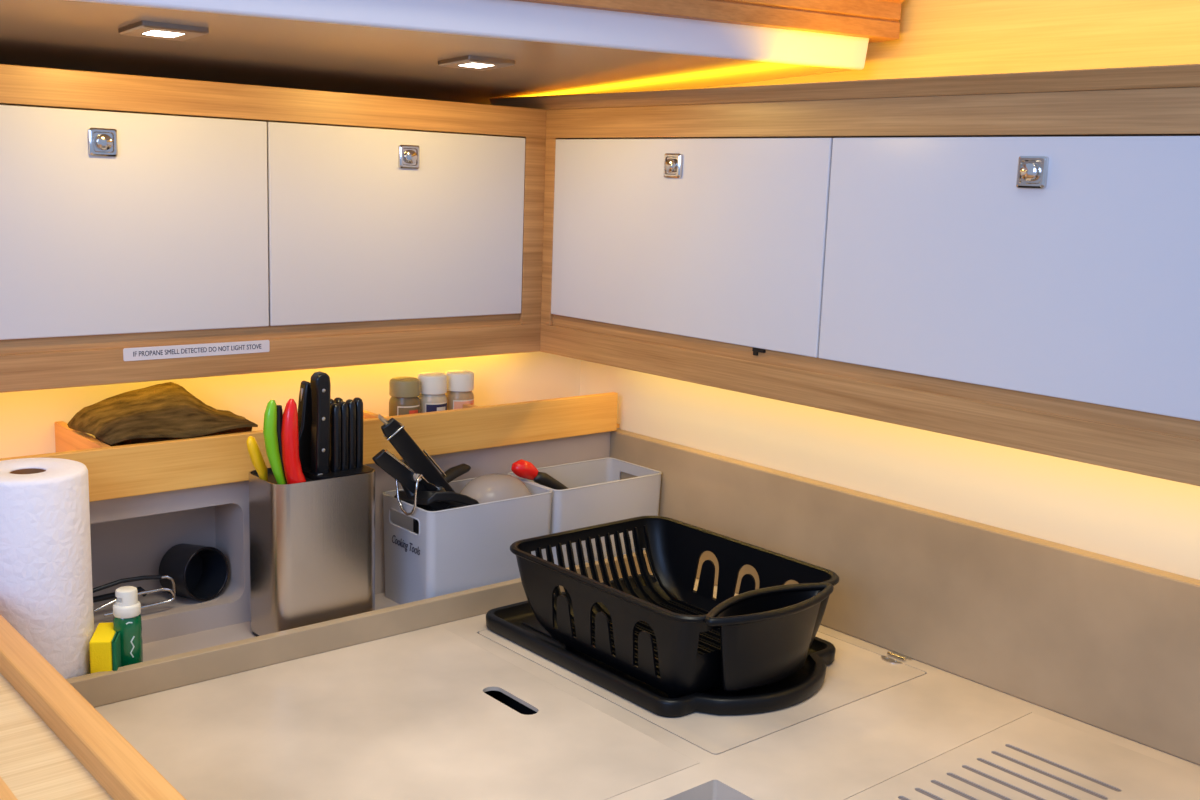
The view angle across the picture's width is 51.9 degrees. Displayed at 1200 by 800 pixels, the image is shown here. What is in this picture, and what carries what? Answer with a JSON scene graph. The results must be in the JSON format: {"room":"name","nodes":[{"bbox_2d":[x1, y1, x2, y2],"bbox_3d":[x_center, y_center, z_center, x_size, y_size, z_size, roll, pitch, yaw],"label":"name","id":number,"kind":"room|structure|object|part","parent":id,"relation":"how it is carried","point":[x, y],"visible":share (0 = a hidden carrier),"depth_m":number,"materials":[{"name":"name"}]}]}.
{"room":"ship interior","nodes":[
{"label":"ship interior","id":0,"kind":"room"},
{"bbox_2d":[0,351,580,457],"bbox_3d":[-0.785,0.555,1.782,1.780,1.274,0.015,-5,12,-35],"label":"wall","id":1,"kind":"structure","parent":0,"point":[27,418],"depth_m":1.88,"materials":[{"name":"beige paint"}]},
{"bbox_2d":[0,64,546,392],"bbox_3d":[-0.713,-0.233,1.654,1.850,0.392,0.286,-6,13,-40],"label":"upper cabinet","id":2,"kind":"object","parent":1,"relation":"attached to","point":[152,228],"visible":0.98,"depth_m":1.68,"materials":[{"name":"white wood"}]},
{"bbox_3d":[-0.620,-0.322,1.538,0.034,0.034,0.006,-6,13,-40],"label":"latch plate","id":3,"kind":"part","parent":2,"relation":"part of","materials":[{"name":"silver metal"}]},
{"bbox_3d":[-0.688,-0.215,1.509,0.600,0.280,0.007,-6,13,-40],"label":"door","id":4,"kind":"part","parent":2,"relation":"part of","materials":[{"name":"white paint"}]},
{"bbox_3d":[-0.291,-0.260,1.845,0.438,0.280,0.007,-6,13,-40],"label":"door","id":5,"kind":"part","parent":2,"relation":"part of","materials":[{"name":"white paint"}]},
{"bbox_3d":[-0.282,-0.360,1.823,0.034,0.034,0.006,-6,13,-40],"label":"latch plate","id":6,"kind":"part","parent":2,"relation":"part of","materials":[{"name":"silver metal"}]},
{"bbox_2d":[66,550,1199,799],"bbox_3d":[0.016,0.472,1.370,1.070,0.237,1.445,-6,13,-40],"label":"countertop","id":7,"kind":"structure","parent":1,"relation":"attached to","point":[841,753],"depth_m":1.48,"materials":[{"name":"grey laminate"}]},
{"bbox_2d":[0,458,93,678],"bbox_3d":[-0.663,0.214,1.440,0.128,0.274,0.128,-6,13,-40],"label":"paper towel roll","id":8,"kind":"object","parent":7,"relation":"on","point":[46,590],"visible":0.75,"depth_m":1.39,"materials":[{"name":"white paper"}]},
{"bbox_2d":[89,622,120,673],"bbox_3d":[-0.588,0.312,1.474,0.030,0.074,0.066,0,10,-13],"label":"sponge","id":9,"kind":"object","parent":7,"relation":"on","point":[105,643],"visible":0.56,"depth_m":1.44,"materials":[{"name":"yellow"}]},
{"bbox_2d":[113,586,142,666],"bbox_3d":[-0.569,0.286,1.485,0.032,0.122,0.031,-1,10,-15],"label":"soap bottle","id":10,"kind":"object","parent":7,"relation":"on","point":[127,621],"visible":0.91,"depth_m":1.47,"materials":[{"name":"green plastic"}]},
{"bbox_2d":[126,622,134,656],"bbox_3d":[-0.561,0.287,1.474,0.010,0.046,0.002,-5,12,-36],"label":"print","id":11,"kind":"object","parent":10,"relation":"attached to","point":[130,626],"depth_m":1.47,"materials":[{"name":"white"}]},
{"bbox_2d":[0,392,618,643],"bbox_3d":[-0.724,0.174,1.659,1.772,0.272,0.287,-6,13,-40],"label":"shelf","id":12,"kind":"object","parent":7,"relation":"on","point":[146,500],"visible":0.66,"depth_m":1.71,"materials":[{"name":"brown wood"}]},
{"bbox_2d":[93,575,175,602],"bbox_3d":[-0.642,0.254,1.635,0.153,0.038,0.025,-6,13,-40],"label":"utensil","id":13,"kind":"object","parent":12,"relation":"in","point":[107,596],"visible":0.64,"depth_m":1.63,"materials":[{"name":"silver metal"}]},
{"bbox_2d":[93,587,175,616],"bbox_3d":[-0.613,0.266,1.626,0.107,0.025,0.005,-6,13,-39],"label":"wire loop","id":14,"kind":"object","parent":12,"relation":"in","point":[173,593],"visible":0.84,"depth_m":1.64,"materials":[{"name":"silver metal"}]},
{"bbox_2d":[67,382,257,445],"bbox_3d":[-0.580,0.028,1.654,0.222,0.084,0.125,-6,13,-40],"label":"cloth","id":15,"kind":"object","parent":12,"relation":"on","point":[164,411],"visible":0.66,"depth_m":1.63,"materials":[{"name":"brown fabric"}]},
{"bbox_2d":[159,544,227,600],"bbox_3d":[-0.568,0.238,1.716,0.070,0.079,0.075,9,12,33],"label":"cup","id":16,"kind":"object","parent":12,"relation":"on","point":[200,573],"visible":0.98,"depth_m":1.72,"materials":[{"name":"black plastic"}]},
{"bbox_2d":[389,377,419,415],"bbox_3d":[-0.299,0.018,1.887,0.047,0.104,0.048,-6,13,-40],"label":"spice jar","id":17,"kind":"object","parent":12,"relation":"on","point":[404,392],"visible":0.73,"depth_m":1.86,"materials":[{"name":"brown"}]},
{"bbox_2d":[398,406,419,414],"bbox_3d":[-0.289,0.035,1.873,0.035,0.049,0.008,-5,12,-34],"label":"print","id":18,"kind":"object","parent":17,"relation":"attached to","point":[402,410],"depth_m":1.86,"materials":[{"name":"brown"}]},
{"bbox_2d":[417,372,446,412],"bbox_3d":[-0.262,0.012,1.920,0.047,0.107,0.048,-6,13,-40],"label":"spice jar","id":19,"kind":"object","parent":12,"relation":"on","point":[432,397],"visible":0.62,"depth_m":1.90,"materials":[{"name":"beige"}]},
{"bbox_2d":[426,403,446,411],"bbox_3d":[-0.251,0.030,1.907,0.035,0.049,0.008,-5,12,-34],"label":"print","id":20,"kind":"object","parent":19,"relation":"attached to","point":[430,407],"depth_m":1.90,"materials":[{"name":"blue"}]},
{"bbox_2d":[445,370,473,409],"bbox_3d":[-0.223,0.007,1.955,0.047,0.106,0.048,-6,13,-40],"label":"spice jar","id":21,"kind":"object","parent":12,"relation":"on","point":[460,383],"visible":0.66,"depth_m":1.93,"materials":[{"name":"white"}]},
{"bbox_2d":[454,400,473,408],"bbox_3d":[-0.213,0.025,1.941,0.035,0.049,0.008,-5,12,-34],"label":"print","id":22,"kind":"object","parent":21,"relation":"attached to","point":[458,404],"depth_m":1.93,"materials":[{"name":"pink"}]},
{"bbox_2d":[249,465,374,636],"bbox_3d":[-0.391,0.206,1.681,0.154,0.225,0.098,-6,13,-40],"label":"knife block","id":23,"kind":"object","parent":7,"relation":"on","point":[312,541],"visible":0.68,"depth_m":1.63,"materials":[{"name":"silver metal"}]},
{"bbox_2d":[246,436,267,480],"bbox_3d":[-0.447,0.077,1.610,0.015,0.066,0.037,7,11,24],"label":"paring knife","id":24,"kind":"object","parent":23,"relation":"on","point":[256,457],"visible":0.97,"depth_m":1.60,"materials":[{"name":"yellow plastic"}]},
{"bbox_2d":[263,400,286,483],"bbox_3d":[-0.419,0.055,1.599,0.019,0.115,0.042,8,12,31],"label":"utility knife","id":25,"kind":"object","parent":23,"relation":"in","point":[273,415],"visible":0.9,"depth_m":1.59,"materials":[{"name":"green plastic"}]},
{"bbox_2d":[281,399,305,483],"bbox_3d":[-0.399,0.057,1.603,0.034,0.118,0.026,-6,13,-40],"label":"knife","id":26,"kind":"object","parent":23,"relation":"in","point":[293,472],"visible":0.98,"depth_m":1.59,"materials":[{"name":"red plastic"}]},
{"bbox_2d":[298,381,311,471],"bbox_3d":[-0.404,0.038,1.654,0.034,0.126,0.018,-6,13,-40],"label":"carving knife","id":27,"kind":"object","parent":23,"relation":"on","point":[305,394],"visible":0.65,"depth_m":1.65,"materials":[{"name":"black plastic"}]},
{"bbox_2d":[310,371,330,474],"bbox_3d":[-0.373,0.033,1.642,0.022,0.143,0.023,-6,13,-40],"label":"knife","id":28,"kind":"object","parent":23,"relation":"on","point":[320,384],"visible":0.94,"depth_m":1.63,"materials":[{"name":"black plastic"}]},
{"bbox_2d":[330,403,340,471],"bbox_3d":[-0.356,0.054,1.657,0.012,0.100,0.018,-6,13,-40],"label":"steak knife","id":29,"kind":"object","parent":23,"relation":"in","point":[335,410],"visible":0.91,"depth_m":1.65,"materials":[{"name":"black plastic"}]},
{"bbox_3d":[-0.364,0.096,1.682,0.086,0.007,0.090,-6,13,-40],"label":"slot plate","id":30,"kind":"part","parent":23,"relation":"part of","materials":[{"name":"black plastic"}]},
{"bbox_2d":[334,397,342,403],"bbox_3d":[-0.360,0.046,1.698,0.012,0.100,0.018,-6,13,-40],"label":"steak knife","id":31,"kind":"object","parent":23,"relation":"on","point":[337,400],"visible":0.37,"depth_m":1.69,"materials":[{"name":"black"}]},
{"bbox_2d":[338,401,348,470],"bbox_3d":[-0.348,0.051,1.668,0.012,0.100,0.018,-6,13,-40],"label":"steak knife","id":32,"kind":"object","parent":23,"relation":"in","point":[343,405],"visible":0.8,"depth_m":1.66,"materials":[{"name":"black plastic"}]},
{"bbox_2d":[346,399,355,468],"bbox_3d":[-0.340,0.049,1.678,0.012,0.102,0.018,-6,13,-40],"label":"steak knife","id":33,"kind":"object","parent":23,"relation":"on","point":[351,404],"visible":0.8,"depth_m":1.67,"materials":[{"name":"black plastic"}]},
{"bbox_2d":[353,397,362,466],"bbox_3d":[-0.332,0.047,1.689,0.012,0.102,0.018,-6,13,-40],"label":"steak knife","id":34,"kind":"object","parent":23,"relation":"in","point":[358,401],"visible":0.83,"depth_m":1.68,"materials":[{"name":"black plastic"}]},
{"bbox_2d":[95,625,698,799],"bbox_3d":[-0.260,0.382,1.371,0.528,0.005,0.518,-6,13,-40],"label":"lid","id":35,"kind":"object","parent":7,"relation":"on","point":[409,715],"visible":0.98,"depth_m":1.39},
{"bbox_2d":[382,477,552,604],"bbox_3d":[-0.200,0.215,1.857,0.225,0.159,0.137,-6,13,-40],"label":"storage bin","id":36,"kind":"object","parent":7,"relation":"on","point":[463,548],"visible":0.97,"depth_m":1.79,"materials":[{"name":"grey plastic"}]},
{"bbox_2d":[393,454,428,515],"bbox_3d":[-0.272,0.122,1.770,0.032,0.080,0.078,-6,13,-40],"label":"wire hook","id":37,"kind":"object","parent":36,"relation":"hanging from","point":[420,475],"visible":0.83,"depth_m":1.75,"materials":[{"name":"silver metal"}]},
{"bbox_2d":[404,462,422,522],"bbox_3d":[-0.274,0.137,1.799,0.032,0.099,0.079,1,10,-6],"label":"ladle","id":38,"kind":"object","parent":36,"relation":"in","point":[414,476],"visible":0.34,"depth_m":1.76,"materials":[{"name":"silver metal"}]},
{"bbox_2d":[372,414,456,510],"bbox_3d":[-0.259,0.096,1.759,0.148,0.170,0.034,-7,14,-43],"label":"tongs","id":39,"kind":"object","parent":36,"relation":"in","point":[417,462],"visible":0.77,"depth_m":1.74,"materials":[{"name":"black plastic"}]},
{"bbox_3d":[-0.265,0.121,1.773,0.142,0.116,0.014,-7,14,-43],"label":"arm","id":40,"kind":"part","parent":39,"relation":"part of","materials":[{"name":"black plastic"}]},
{"bbox_2d":[394,484,479,506],"bbox_3d":[-0.238,0.134,1.796,0.099,0.071,0.103,-6,13,-40],"label":"turner","id":41,"kind":"object","parent":36,"relation":"in","point":[455,499],"visible":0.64,"depth_m":1.76,"materials":[{"name":"black plastic"}]},
{"bbox_3d":[-0.280,0.122,1.783,0.041,0.045,0.020,6,11,20],"label":"handle","id":42,"kind":"part","parent":41,"relation":"part of","materials":[{"name":"black plastic"}]},
{"bbox_3d":[-0.236,0.144,1.799,0.094,0.050,0.103,-6,13,-40],"label":"blade","id":43,"kind":"part","parent":41,"relation":"part of","materials":[{"name":"black plastic"}]},
{"bbox_2d":[413,464,470,533],"bbox_3d":[-0.231,0.187,1.860,0.097,0.172,0.044,-6,13,-40],"label":"spatula","id":44,"kind":"object","parent":36,"relation":"in","point":[454,472],"visible":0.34,"depth_m":1.85,"materials":[{"name":"black plastic"}]},
{"bbox_3d":[-0.262,0.207,1.835,0.015,0.138,0.040,-6,13,-40],"label":"blade","id":45,"kind":"part","parent":44,"relation":"part of","materials":[{"name":"black plastic"}]},
{"bbox_3d":[-0.229,0.120,1.857,0.022,0.039,0.086,10,13,38],"label":"handle","id":46,"kind":"part","parent":44,"relation":"part of","materials":[{"name":"black plastic"}]},
{"bbox_2d":[459,473,530,503],"bbox_3d":[-0.160,0.148,1.869,0.132,0.070,0.108,-6,13,-40],"label":"plastic lid","id":47,"kind":"object","parent":36,"relation":"in","point":[486,488],"visible":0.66,"depth_m":1.84,"materials":[{"name":"white plastic"}]},
{"bbox_2d":[507,457,661,567],"bbox_3d":[-0.026,0.196,2.004,0.225,0.159,0.137,-6,13,-40],"label":"storage bin","id":48,"kind":"object","parent":7,"relation":"on","point":[596,494],"visible":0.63,"depth_m":1.96,"materials":[{"name":"grey plastic"}]},
{"bbox_2d":[511,459,568,489],"bbox_3d":[-0.075,0.140,1.962,0.155,0.104,0.029,-5,12,-34],"label":"can opener","id":49,"kind":"object","parent":48,"relation":"in","point":[521,468],"visible":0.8,"depth_m":1.93,"materials":[{"name":"red plastic"}]},
{"bbox_2d":[479,585,924,754],"bbox_3d":[0.142,0.346,1.679,0.430,0.023,0.461,-6,13,-40],"label":"lid","id":50,"kind":"object","parent":7,"relation":"in","point":[856,673],"visible":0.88,"depth_m":1.53,"materials":[{"name":"beige laminate"}]},
{"bbox_2d":[486,574,835,717],"bbox_3d":[0.096,0.328,1.669,0.322,0.022,0.449,-6,13,-40],"label":"drip tray","id":51,"kind":"object","parent":50,"relation":"on","point":[517,623],"visible":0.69,"depth_m":1.54,"materials":[{"name":"black plastic"}]},
{"bbox_2d":[510,516,838,697],"bbox_3d":[0.104,0.276,1.636,0.294,0.126,0.411,-6,13,-40],"label":"dish rack","id":52,"kind":"object","parent":51,"relation":"on","point":[677,640],"visible":1,"depth_m":1.59,"materials":[{"name":"black plastic"}]},
{"bbox_2d":[717,590,821,690],"bbox_3d":[0.203,0.295,1.503,0.208,0.094,0.066,-6,13,-40],"label":"utensil holder","id":53,"kind":"object","parent":52,"relation":"on","point":[766,636],"depth_m":1.48,"materials":[{"name":"black plastic"}]},
{"bbox_2d":[610,429,1199,764],"bbox_3d":[0.456,0.254,1.636,0.022,0.205,1.338,-6,13,-40],"label":"panel","id":54,"kind":"object","parent":7,"relation":"on","point":[1107,643],"visible":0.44,"depth_m":1.58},
{"bbox_2d":[845,713,1199,799],"bbox_3d":[0.536,0.449,1.189,0.414,0.018,0.507,-6,13,-40],"label":"cover","id":55,"kind":"object","parent":7,"relation":"on","point":[1033,756],"visible":1,"depth_m":1.35,"materials":[{"name":"grey"}]},
{"bbox_2d":[0,0,849,104],"bbox_3d":[-0.592,-0.425,1.403,1.846,0.050,0.762,-6,13,-40],"label":"ceiling","id":56,"kind":"structure","parent":0,"point":[57,34],"depth_m":1.60,"materials":[{"name":"beige paint"}]},
{"bbox_2d":[118,21,208,40],"bbox_3d":[-0.488,-0.412,1.377,0.075,0.010,0.075,-6,13,-40],"label":"recessed light","id":57,"kind":"object","parent":56,"relation":"in","point":[148,29],"visible":1,"depth_m":1.36,"materials":[{"name":"silver metal"}]},
{"bbox_2d":[438,55,514,70],"bbox_3d":[-0.164,-0.446,1.631,0.075,0.010,0.075,-6,13,-40],"label":"recessed light","id":58,"kind":"object","parent":56,"relation":"in","point":[472,62],"visible":1,"depth_m":1.62,"materials":[{"name":"silver metal"}]},
{"bbox_2d":[580,360,1199,579],"bbox_3d":[0.434,0.066,1.667,0.018,0.184,1.470,-6,13,-40],"label":"wall","id":59,"kind":"structure","parent":0,"point":[1149,521],"depth_m":1.65,"materials":[{"name":"beige paint"}]},
{"bbox_2d":[709,0,1199,87],"bbox_3d":[0.552,-0.617,1.567,0.020,0.550,1.980,-6,13,-40],"label":"wall","id":60,"kind":"structure","parent":0,"point":[937,38],"depth_m":1.58,"materials":[{"name":"beige paint"}]},
{"bbox_2d":[70,0,868,69],"bbox_3d":[-0.448,-0.417,1.234,1.879,0.063,0.017,-4,12,-30],"label":"trim","id":61,"kind":"structure","parent":60,"relation":"attached to","point":[502,19],"depth_m":1.46,"materials":[{"name":"white paint"}]},
{"bbox_2d":[514,0,904,42],"bbox_3d":[-0.432,-0.496,1.234,1.928,0.137,0.067,-4,12,-30],"label":"trim","id":62,"kind":"structure","parent":60,"relation":"attached to","point":[875,20],"depth_m":1.60,"materials":[{"name":"brown wood"}]},
{"bbox_2d":[489,64,1199,485],"bbox_3d":[0.389,-0.197,1.611,0.234,0.413,1.527,-6,13,-40],"label":"upper cabinet","id":63,"kind":"object","parent":60,"relation":"attached to","point":[1012,260],"visible":0.98,"depth_m":1.48,"materials":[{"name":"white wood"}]},
{"bbox_3d":[0.104,-0.335,1.763,0.006,0.034,0.034,-6,13,-40],"label":"latch plate","id":64,"kind":"part","parent":63,"relation":"part of","materials":[{"name":"silver metal"}]},
{"bbox_3d":[0.107,-0.235,1.782,0.007,0.280,0.558,-6,13,-40],"label":"door","id":65,"kind":"part","parent":63,"relation":"part of","materials":[{"name":"white paint"}]},
{"bbox_3d":[0.548,-0.130,1.275,0.007,0.280,0.798,-6,13,-40],"label":"door","id":66,"kind":"part","parent":63,"relation":"part of","materials":[{"name":"white paint"}]},
{"bbox_3d":[0.470,-0.248,1.341,0.006,0.034,0.034,-6,13,-40],"label":"latch plate","id":67,"kind":"part","parent":63,"relation":"part of","materials":[{"name":"silver metal"}]},
{"bbox_3d":[0.054,1.479,0.469,2.900,0.030,3.500,-6,13,-40],"label":"floor","id":68,"kind":"structure","parent":0,"visible":0},
{"bbox_2d":[0,614,185,799],"bbox_3d":[-0.622,0.862,0.692,0.864,1.060,1.500,-6,13,-40],"label":"wooden counter","id":69,"kind":"object","parent":68,"relation":"on","point":[55,744],"visible":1,"depth_m":1.02,"materials":[{"name":"brown wood"}]}
]}

